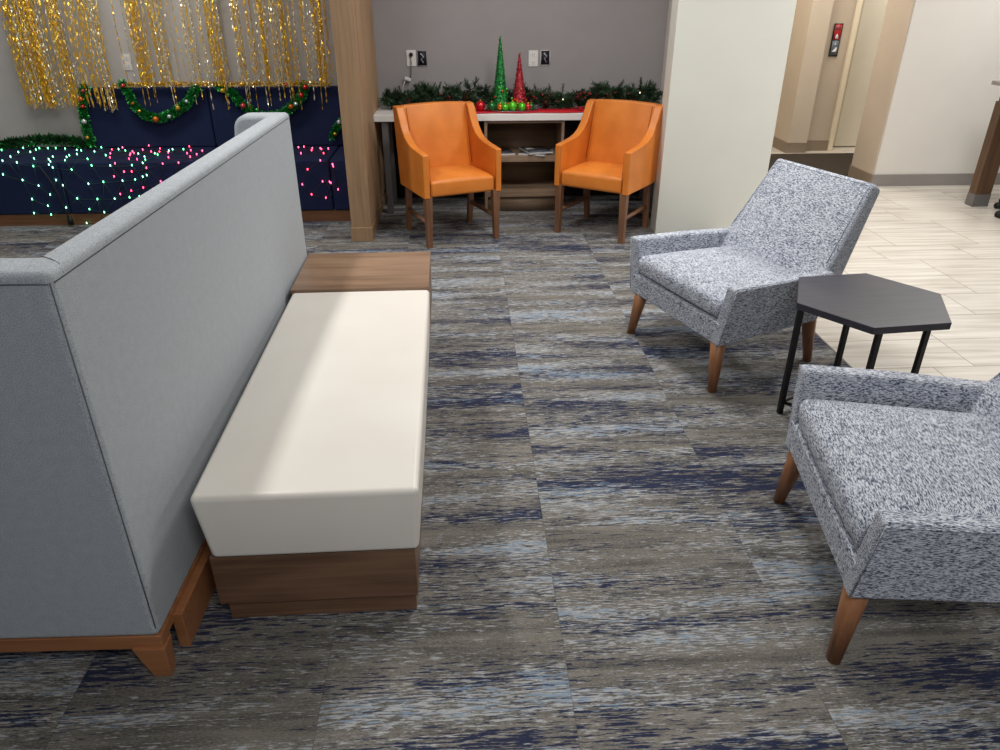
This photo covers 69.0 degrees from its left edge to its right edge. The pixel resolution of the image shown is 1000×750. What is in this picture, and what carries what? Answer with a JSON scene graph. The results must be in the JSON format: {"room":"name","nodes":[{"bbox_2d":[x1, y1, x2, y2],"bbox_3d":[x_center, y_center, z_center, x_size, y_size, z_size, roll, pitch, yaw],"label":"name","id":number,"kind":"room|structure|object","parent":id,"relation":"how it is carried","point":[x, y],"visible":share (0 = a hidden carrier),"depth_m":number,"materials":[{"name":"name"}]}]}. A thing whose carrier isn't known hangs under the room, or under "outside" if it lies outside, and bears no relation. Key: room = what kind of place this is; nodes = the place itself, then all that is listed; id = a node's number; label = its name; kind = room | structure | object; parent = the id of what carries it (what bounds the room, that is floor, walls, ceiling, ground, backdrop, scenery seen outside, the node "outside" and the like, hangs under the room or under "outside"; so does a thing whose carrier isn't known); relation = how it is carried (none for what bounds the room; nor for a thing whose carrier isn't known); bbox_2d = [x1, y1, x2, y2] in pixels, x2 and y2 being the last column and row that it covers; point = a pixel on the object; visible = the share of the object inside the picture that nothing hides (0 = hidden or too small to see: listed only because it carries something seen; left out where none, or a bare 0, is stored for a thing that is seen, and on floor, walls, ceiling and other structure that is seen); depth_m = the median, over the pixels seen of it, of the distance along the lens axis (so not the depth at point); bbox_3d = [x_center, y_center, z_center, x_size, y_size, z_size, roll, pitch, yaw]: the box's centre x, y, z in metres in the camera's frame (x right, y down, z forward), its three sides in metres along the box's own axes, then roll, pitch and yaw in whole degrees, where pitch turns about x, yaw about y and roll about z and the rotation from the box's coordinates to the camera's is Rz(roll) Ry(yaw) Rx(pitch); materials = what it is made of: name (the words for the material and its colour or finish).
{"room":"hotel lobby","nodes":[
{"label":"hotel lobby","id":0,"kind":"room"},
{"bbox_2d":[0,0,668,187],"bbox_3d":[-1.560,-2.715,5.654,6.140,2.700,0.120,-1,28,-3],"label":"wall","id":1,"kind":"structure","parent":0,"point":[597,41],"depth_m":5.70,"materials":[{"name":"grey paint"}]},
{"bbox_2d":[0,0,117,112],"bbox_3d":[-3.307,-2.901,5.263,0.705,1.894,0.177,-1,28,-3],"label":"curtain","id":2,"kind":"object","parent":1,"relation":"hanging from","point":[43,71],"visible":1,"depth_m":5.44,"materials":[{"name":"gold metal"}]},
{"bbox_2d":[121,54,133,69],"bbox_3d":[-2.895,-2.428,5.652,0.074,0.118,0.009,-1,28,-3],"label":"wall outlet","id":3,"kind":"object","parent":1,"relation":"attached to","point":[126,57],"visible":0.92,"depth_m":5.65,"materials":[{"name":"white plastic"}]},
{"bbox_2d":[110,0,229,112],"bbox_3d":[-2.470,-2.920,5.304,0.764,1.898,0.174,-1,28,-3],"label":"curtain","id":4,"kind":"object","parent":1,"relation":"hanging from","point":[134,10],"visible":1,"depth_m":5.47,"materials":[{"name":"gold metal"}]},
{"bbox_2d":[229,0,333,110],"bbox_3d":[-1.660,-2.937,5.344,0.718,1.906,0.172,-1,28,-3],"label":"curtain","id":5,"kind":"object","parent":1,"relation":"hanging from","point":[287,68],"visible":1,"depth_m":5.52,"materials":[{"name":"gold metal"}]},
{"bbox_2d":[402,53,412,91],"bbox_3d":[-0.735,-2.393,5.776,0.104,0.302,0.035,-1,28,-3],"label":"power cord","id":6,"kind":"object","parent":1,"relation":"attached to","point":[410,54],"visible":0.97,"depth_m":5.78,"materials":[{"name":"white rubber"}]},
{"bbox_2d":[406,50,415,65],"bbox_3d":[-0.700,-2.500,5.745,0.074,0.118,0.009,-1,28,-3],"label":"wall outlet","id":7,"kind":"object","parent":1,"relation":"attached to","point":[411,61],"visible":1,"depth_m":5.75,"materials":[{"name":"white plastic"}]},
{"bbox_2d":[417,51,426,65],"bbox_3d":[-0.615,-2.500,5.748,0.076,0.112,0.013,-1,28,-3],"label":"cable box","id":8,"kind":"object","parent":1,"relation":"attached to","point":[421,55],"visible":1,"depth_m":5.75,"materials":[{"name":"black plastic"}]},
{"bbox_2d":[385,188,637,199],"bbox_3d":[0.169,-1.577,6.285,2.295,0.100,0.012,-1,28,-3],"label":"baseboard","id":9,"kind":"structure","parent":1,"relation":"attached to","point":[385,188],"depth_m":6.28,"materials":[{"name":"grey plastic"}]},
{"bbox_2d":[529,50,537,66],"bbox_3d":[0.265,-2.518,5.792,0.074,0.118,0.009,-1,28,-3],"label":"wall outlet","id":10,"kind":"object","parent":1,"relation":"attached to","point":[533,54],"visible":1,"depth_m":5.79,"materials":[{"name":"white plastic"}]},
{"bbox_2d":[540,50,549,65],"bbox_3d":[0.361,-2.523,5.793,0.076,0.112,0.013,-1,28,-3],"label":"cable box","id":11,"kind":"object","parent":1,"relation":"attached to","point":[544,60],"visible":1,"depth_m":5.80,"materials":[{"name":"black plastic"}]},
{"bbox_2d":[329,0,385,241],"bbox_3d":[-1.016,-2.425,5.108,0.155,2.700,1.172,-1,28,-3],"label":"column","id":12,"kind":"structure","parent":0,"point":[352,20],"depth_m":5.00,"materials":[{"name":"brown wood"}]},
{"bbox_2d":[0,146,999,749],"bbox_3d":[1.299,0.089,3.354,11.500,0.100,11.700,-1,28,-3],"label":"floor","id":13,"kind":"structure","parent":0,"point":[609,560],"depth_m":2.24,"materials":[{"name":"carpet"}]},
{"bbox_2d":[0,112,306,675],"bbox_3d":[-1.257,-0.184,2.568,0.749,1.120,2.094,-1,28,-2],"label":"sofa","id":14,"kind":"object","parent":13,"relation":"on","point":[130,347],"visible":0.94,"depth_m":1.81,"materials":[{"name":"grey fabric"}]},
{"bbox_2d":[0,86,350,225],"bbox_3d":[-2.825,-1.713,5.665,3.405,0.920,0.646,-1,28,-3],"label":"booth","id":15,"kind":"object","parent":13,"relation":"on","point":[201,127],"visible":0.59,"depth_m":5.62,"materials":[{"name":"blue fabric"}]},
{"bbox_2d":[0,132,90,149],"bbox_3d":[-3.770,-1.856,5.807,1.011,0.150,0.113,-1,28,-3],"label":"tinsel garland","id":16,"kind":"object","parent":15,"relation":"on","point":[63,140],"visible":0.96,"depth_m":5.79,"materials":[{"name":"green plastic"}]},
{"bbox_2d":[77,82,95,147],"bbox_3d":[-3.218,-2.021,5.671,0.153,0.493,0.096,4,28,7],"label":"tinsel garland","id":17,"kind":"object","parent":15,"relation":"hanging from","point":[90,140],"visible":1,"depth_m":5.66,"materials":[{"name":"green plastic"}]},
{"bbox_2d":[0,145,183,224],"bbox_3d":[-3.217,-1.518,5.704,1.463,0.512,0.656,-1,28,-3],"label":"lights","id":18,"kind":"object","parent":15,"relation":"on","point":[69,220],"visible":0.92,"depth_m":5.47,"materials":[{"name":"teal plastic"}]},
{"bbox_2d":[120,175,162,204],"label":"lights","id":19,"kind":"object","parent":15,"relation":"on","point":[161,175],"depth_m":5.45,"materials":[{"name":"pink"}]},
{"bbox_2d":[108,145,207,177],"label":"lights","id":20,"kind":"object","parent":15,"relation":"on","point":[130,154],"depth_m":5.50,"materials":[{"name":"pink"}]},
{"bbox_2d":[116,78,202,123],"bbox_3d":[-2.621,-2.126,5.652,0.637,0.334,0.099,-1,28,-3],"label":"tinsel garland","id":21,"kind":"object","parent":15,"relation":"hanging from","point":[186,103],"visible":1,"depth_m":5.66,"materials":[{"name":"green plastic"}]},
{"bbox_2d":[113,80,331,88],"bbox_3d":[-2.141,-2.244,5.618,1.679,0.060,0.066,-1,28,-3],"label":"tinsel garland","id":22,"kind":"object","parent":15,"relation":"attached to","point":[260,83],"visible":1,"depth_m":5.62,"materials":[{"name":"gold metal"}]},
{"bbox_2d":[212,80,309,115],"bbox_3d":[-1.846,-2.143,5.690,0.746,0.302,0.096,-1,28,-3],"label":"tinsel garland","id":23,"kind":"object","parent":15,"relation":"hanging from","point":[233,94],"visible":0.77,"depth_m":5.67,"materials":[{"name":"green plastic"}]},
{"bbox_2d":[296,146,338,197],"label":"lights","id":24,"kind":"object","parent":15,"relation":"on","point":[320,148],"depth_m":5.54,"materials":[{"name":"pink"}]},
{"bbox_2d":[328,117,341,140],"bbox_3d":[-1.287,-1.976,5.813,0.181,0.200,0.074,-1,28,-3],"label":"tinsel garland","id":25,"kind":"object","parent":15,"relation":"hanging from","point":[338,125],"visible":0.76,"depth_m":5.81,"materials":[{"name":"green plastic"}]},
{"bbox_2d":[190,251,431,617],"bbox_3d":[-0.569,0.055,2.819,0.596,0.462,1.923,-2,28,-3],"label":"bench","id":26,"kind":"object","parent":13,"relation":"on","point":[309,498],"visible":1,"depth_m":2.08,"materials":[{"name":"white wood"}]},
{"bbox_2d":[393,101,500,247],"bbox_3d":[-0.367,-1.443,5.190,0.592,0.888,0.568,-12,30,-22],"label":"armchair","id":27,"kind":"object","parent":13,"relation":"on","point":[443,149],"visible":1,"depth_m":5.15,"materials":[{"name":"leather"}]},
{"bbox_2d":[374,105,653,213],"bbox_3d":[0.173,-1.758,5.921,2.290,0.760,0.456,-1,28,-3],"label":"table","id":28,"kind":"object","parent":13,"relation":"on","point":[395,189],"depth_m":5.80,"materials":[{"name":"laminate"}]},
{"bbox_2d":[378,76,662,109],"bbox_3d":[0.176,-2.229,5.762,2.252,0.276,0.293,-1,28,-3],"label":"pine garland","id":29,"kind":"object","parent":28,"relation":"on","point":[602,90],"visible":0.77,"depth_m":5.73,"materials":[{"name":"green"}]},
{"bbox_2d":[475,108,584,112],"bbox_3d":[0.179,-2.049,5.645,1.240,0.007,0.214,-1,28,-3],"label":"table runner","id":30,"kind":"object","parent":28,"relation":"on","point":[549,110],"visible":0.51,"depth_m":5.61,"materials":[{"name":"red fabric"}]},
{"bbox_2d":[476,100,484,110],"bbox_3d":[-0.151,-2.077,5.611,0.074,0.082,0.076,-1,28,-3],"label":"ornament","id":31,"kind":"object","parent":30,"relation":"on","point":[480,105],"visible":1,"depth_m":5.59,"materials":[{"name":"red metal"}]},
{"bbox_2d":[485,108,536,111],"bbox_3d":[0.088,-2.064,5.660,0.412,0.008,0.243,-1,28,-3],"label":"tray","id":32,"kind":"object","parent":30,"relation":"on","point":[487,109],"visible":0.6,"depth_m":5.59,"materials":[{"name":"silver metal"}]},
{"bbox_2d":[487,101,495,110],"bbox_3d":[-0.064,-2.063,5.584,0.065,0.072,0.066,-1,28,-3],"label":"ornament","id":33,"kind":"object","parent":32,"relation":"on","point":[491,106],"visible":1,"depth_m":5.56,"materials":[{"name":"green metal"}]},
{"bbox_2d":[497,103,501,110],"bbox_3d":[0.001,-2.063,5.599,0.051,0.058,0.052,-1,28,-3],"label":"ornament","id":34,"kind":"object","parent":32,"relation":"on","point":[499,106],"visible":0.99,"depth_m":5.58,"materials":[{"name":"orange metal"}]},
{"bbox_2d":[492,37,508,109],"bbox_3d":[0.005,-2.305,5.564,0.149,0.523,0.140,-1,28,-3],"label":"cone tree","id":35,"kind":"object","parent":32,"relation":"on","point":[500,93],"visible":0.86,"depth_m":5.56,"materials":[{"name":"green plastic"}]},
{"bbox_2d":[502,102,508,110],"bbox_3d":[0.040,-2.054,5.578,0.056,0.063,0.057,-1,28,-3],"label":"ornament","id":36,"kind":"object","parent":32,"relation":"on","point":[505,107],"visible":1,"depth_m":5.56,"materials":[{"name":"green metal"}]},
{"bbox_2d":[508,100,516,110],"bbox_3d":[0.096,-2.064,5.581,0.070,0.077,0.071,-1,28,-3],"label":"ornament","id":37,"kind":"object","parent":32,"relation":"on","point":[512,105],"visible":1,"depth_m":5.56,"materials":[{"name":"green metal"}]},
{"bbox_2d":[510,52,526,109],"bbox_3d":[0.150,-2.257,5.596,0.137,0.409,0.137,-1,28,-3],"label":"cone tree","id":38,"kind":"object","parent":32,"relation":"on","point":[519,96],"visible":0.94,"depth_m":5.59,"materials":[{"name":"red plastic"}]},
{"bbox_2d":[518,102,525,110],"bbox_3d":[0.169,-2.063,5.590,0.060,0.067,0.061,-1,28,-3],"label":"ornament","id":39,"kind":"object","parent":32,"relation":"on","point":[521,106],"visible":1,"depth_m":5.57,"materials":[{"name":"green metal"}]},
{"bbox_2d":[526,103,530,110],"bbox_3d":[0.215,-2.068,5.609,0.051,0.058,0.052,-1,28,-3],"label":"ornament","id":40,"kind":"object","parent":32,"relation":"on","point":[528,106],"visible":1,"depth_m":5.59,"materials":[{"name":"red metal"}]},
{"bbox_2d":[483,120,564,210],"bbox_3d":[0.179,-1.732,5.927,0.620,0.708,0.400,-1,28,-3],"label":"shelf unit","id":41,"kind":"object","parent":13,"relation":"on","point":[527,182],"visible":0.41,"depth_m":5.98,"materials":[{"name":"beige wood"}]},
{"bbox_2d":[501,148,514,155],"bbox_3d":[-0.002,-1.779,5.812,0.200,0.014,0.200,-7,29,-13],"label":"magazine","id":42,"kind":"object","parent":41,"relation":"on","point":[507,151],"visible":0.43,"depth_m":5.77,"materials":[{"name":"paper"}]},
{"bbox_2d":[518,148,552,155],"bbox_3d":[0.286,-1.793,5.838,0.210,0.014,0.280,8,29,15],"label":"magazine","id":43,"kind":"object","parent":41,"relation":"on","point":[521,152],"visible":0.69,"depth_m":5.73,"materials":[{"name":"paper"}]},
{"bbox_2d":[519,146,552,154],"bbox_3d":[0.287,-1.798,5.819,0.200,0.014,0.250,-8,29,-15],"label":"magazine","id":44,"kind":"object","parent":43,"relation":"on","point":[529,150],"visible":1,"depth_m":5.78,"materials":[{"name":"paper"}]},
{"bbox_2d":[554,99,662,243],"bbox_3d":[0.780,-1.494,5.287,0.592,0.888,0.568,17,32,28],"label":"armchair","id":45,"kind":"object","parent":13,"relation":"on","point":[614,147],"visible":1,"depth_m":5.23,"materials":[{"name":"leather"}]},
{"bbox_2d":[627,159,879,393],"bbox_3d":[1.180,-0.520,3.491,0.818,0.849,0.821,-11,30,-20],"label":"armchair","id":46,"kind":"object","parent":13,"relation":"on","point":[739,281],"visible":0.94,"depth_m":3.36,"materials":[{"name":"grey fabric"}]},
{"bbox_2d":[639,246,793,316],"bbox_3d":[1.084,-0.479,3.467,0.610,0.114,0.645,-11,30,-20],"label":"seat cushion","id":47,"kind":"object","parent":46,"relation":"on","point":[698,278],"depth_m":3.41,"materials":[{"name":"grey fabric"}]},
{"bbox_2d":[768,153,853,177],"bbox_3d":[2.989,-2.084,7.335,2.250,0.012,1.380,-1,28,-3],"label":"entrance mat","id":48,"kind":"object","parent":13,"relation":"on","point":[838,163],"visible":0.1,"depth_m":7.63,"materials":[{"name":"brown carpet"}]},
{"bbox_2d":[815,332,852,367],"bbox_3d":[1.780,0.858,1.807,0.009,0.012,8.200,-1,28,-3],"label":"trim","id":49,"kind":"structure","parent":13,"relation":"on","point":[826,343],"depth_m":3.67,"materials":[{"name":"grey metal"}]},
{"bbox_2d":[776,273,951,413],"bbox_3d":[1.450,-0.068,2.978,0.611,0.530,0.530,-4,28,-8],"label":"side table","id":50,"kind":"object","parent":13,"relation":"on","point":[877,306],"visible":0.73,"depth_m":2.84,"materials":[{"name":"black metal"}]},
{"bbox_2d":[773,364,999,664],"bbox_3d":[1.330,0.248,2.028,0.818,0.862,0.829,3,28,6],"label":"armchair","id":51,"kind":"object","parent":13,"relation":"on","point":[899,472],"visible":1,"depth_m":1.96,"materials":[{"name":"grey fabric"}]},
{"bbox_2d":[798,399,999,548],"bbox_3d":[1.227,0.265,2.052,0.610,0.116,0.651,3,28,6],"label":"seat cushion","id":52,"kind":"object","parent":51,"relation":"on","point":[866,457],"depth_m":2.03,"materials":[{"name":"grey fabric"}]},
{"bbox_2d":[965,80,999,206],"bbox_3d":[4.307,-1.687,5.572,0.760,0.960,1.000,-1,28,-3],"label":"bar table","id":53,"kind":"object","parent":13,"relation":"on","point":[988,164],"visible":1,"depth_m":5.92,"materials":[{"name":"brown wood"}]},
{"bbox_2d":[994,199,999,217],"bbox_3d":[4.190,-1.601,5.604,0.547,0.779,0.575,-3,28,-5],"label":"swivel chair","id":54,"kind":"object","parent":13,"relation":"on","point":[996,205],"visible":1,"depth_m":5.96,"materials":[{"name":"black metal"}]},
{"bbox_2d":[659,0,671,103],"bbox_3d":[1.435,-2.544,5.333,0.195,2.700,0.920,-1,28,-3],"label":"wall","id":55,"kind":"structure","parent":0,"point":[670,1],"depth_m":5.77,"materials":[{"name":"white paint"}]},
{"bbox_2d":[650,0,796,232],"bbox_3d":[1.534,-2.293,4.859,0.775,2.700,0.160,-1,28,-3],"label":"wall column","id":56,"kind":"structure","parent":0,"point":[726,60],"depth_m":5.01,"materials":[{"name":"paint"}]},
{"bbox_2d":[774,0,833,142],"bbox_3d":[3.252,-3.771,7.646,0.213,2.700,0.520,-1,28,-3],"label":"pier","id":57,"kind":"object","parent":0,"point":[811,21],"visible":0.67,"depth_m":7.73,"materials":[{"name":"beige paint"}]},
{"bbox_2d":[772,137,786,152],"bbox_3d":[3.142,-2.600,8.204,0.012,0.110,0.420,-1,28,-3],"label":"baseboard","id":58,"kind":"structure","parent":57,"relation":"attached to","point":[779,144],"depth_m":8.18,"materials":[{"name":"brown wood"}]},
{"bbox_2d":[785,142,806,152],"bbox_3d":[3.260,-2.502,8.018,0.225,0.110,0.012,-1,28,-3],"label":"baseboard","id":59,"kind":"object","parent":57,"relation":"attached to","point":[790,147],"visible":1,"depth_m":8.01,"materials":[{"name":"brown wood"}]},
{"bbox_2d":[807,0,856,139],"bbox_3d":[3.508,-3.782,7.667,0.300,2.700,0.300,-1,28,-3],"label":"wall","id":60,"kind":"structure","parent":0,"point":[843,11],"depth_m":7.80,"materials":[{"name":"paint"}]},
{"bbox_2d":[806,140,828,150],"bbox_3d":[3.516,-2.564,8.136,0.300,0.110,0.012,-1,28,-3],"label":"baseboard","id":61,"kind":"structure","parent":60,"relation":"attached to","point":[812,145],"depth_m":8.13,"materials":[{"name":"brown wood"}]},
{"bbox_2d":[828,23,843,56],"bbox_3d":[3.521,-3.509,7.628,0.094,0.316,0.024,-1,28,-3],"label":"sign","id":62,"kind":"object","parent":60,"relation":"attached to","point":[837,31],"visible":1,"depth_m":7.63,"materials":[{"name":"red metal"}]},
{"bbox_2d":[827,0,862,150],"bbox_3d":[3.683,-3.779,7.662,0.050,2.700,0.330,-1,28,-3],"label":"trim","id":63,"kind":"structure","parent":60,"relation":"attached to","point":[859,2],"depth_m":7.77,"materials":[{"name":"beige paint"}]},
{"bbox_2d":[833,0,887,145],"bbox_3d":[4.179,-3.824,7.737,0.950,2.690,0.048,-1,28,-3],"label":"door","id":64,"kind":"structure","parent":63,"relation":"attached to","point":[872,14],"depth_m":7.97,"materials":[{"name":"paint"}]},
{"bbox_2d":[851,0,914,174],"bbox_3d":[3.457,-3.029,6.247,0.130,2.700,0.405,-1,28,-3],"label":"wall","id":65,"kind":"structure","parent":0,"point":[898,13],"depth_m":6.46,"materials":[{"name":"paint"}]},
{"bbox_2d":[848,165,872,182],"bbox_3d":[3.386,-1.878,6.847,0.012,0.105,0.425,-1,28,-3],"label":"baseboard","id":66,"kind":"structure","parent":65,"relation":"attached to","point":[854,172],"depth_m":6.84,"materials":[{"name":"brown wood"}]},
{"bbox_2d":[874,0,999,174],"bbox_3d":[5.130,-3.001,6.194,3.435,2.700,0.120,-1,28,-3],"label":"wall","id":67,"kind":"structure","parent":0,"point":[944,98],"depth_m":6.33,"materials":[{"name":"white paint"}]},
{"bbox_2d":[872,173,999,185],"bbox_3d":[5.076,-1.822,6.741,3.350,0.105,0.012,-1,28,-3],"label":"baseboard","id":68,"kind":"structure","parent":67,"relation":"attached to","point":[961,178],"depth_m":6.68,"materials":[{"name":"grey plastic"}]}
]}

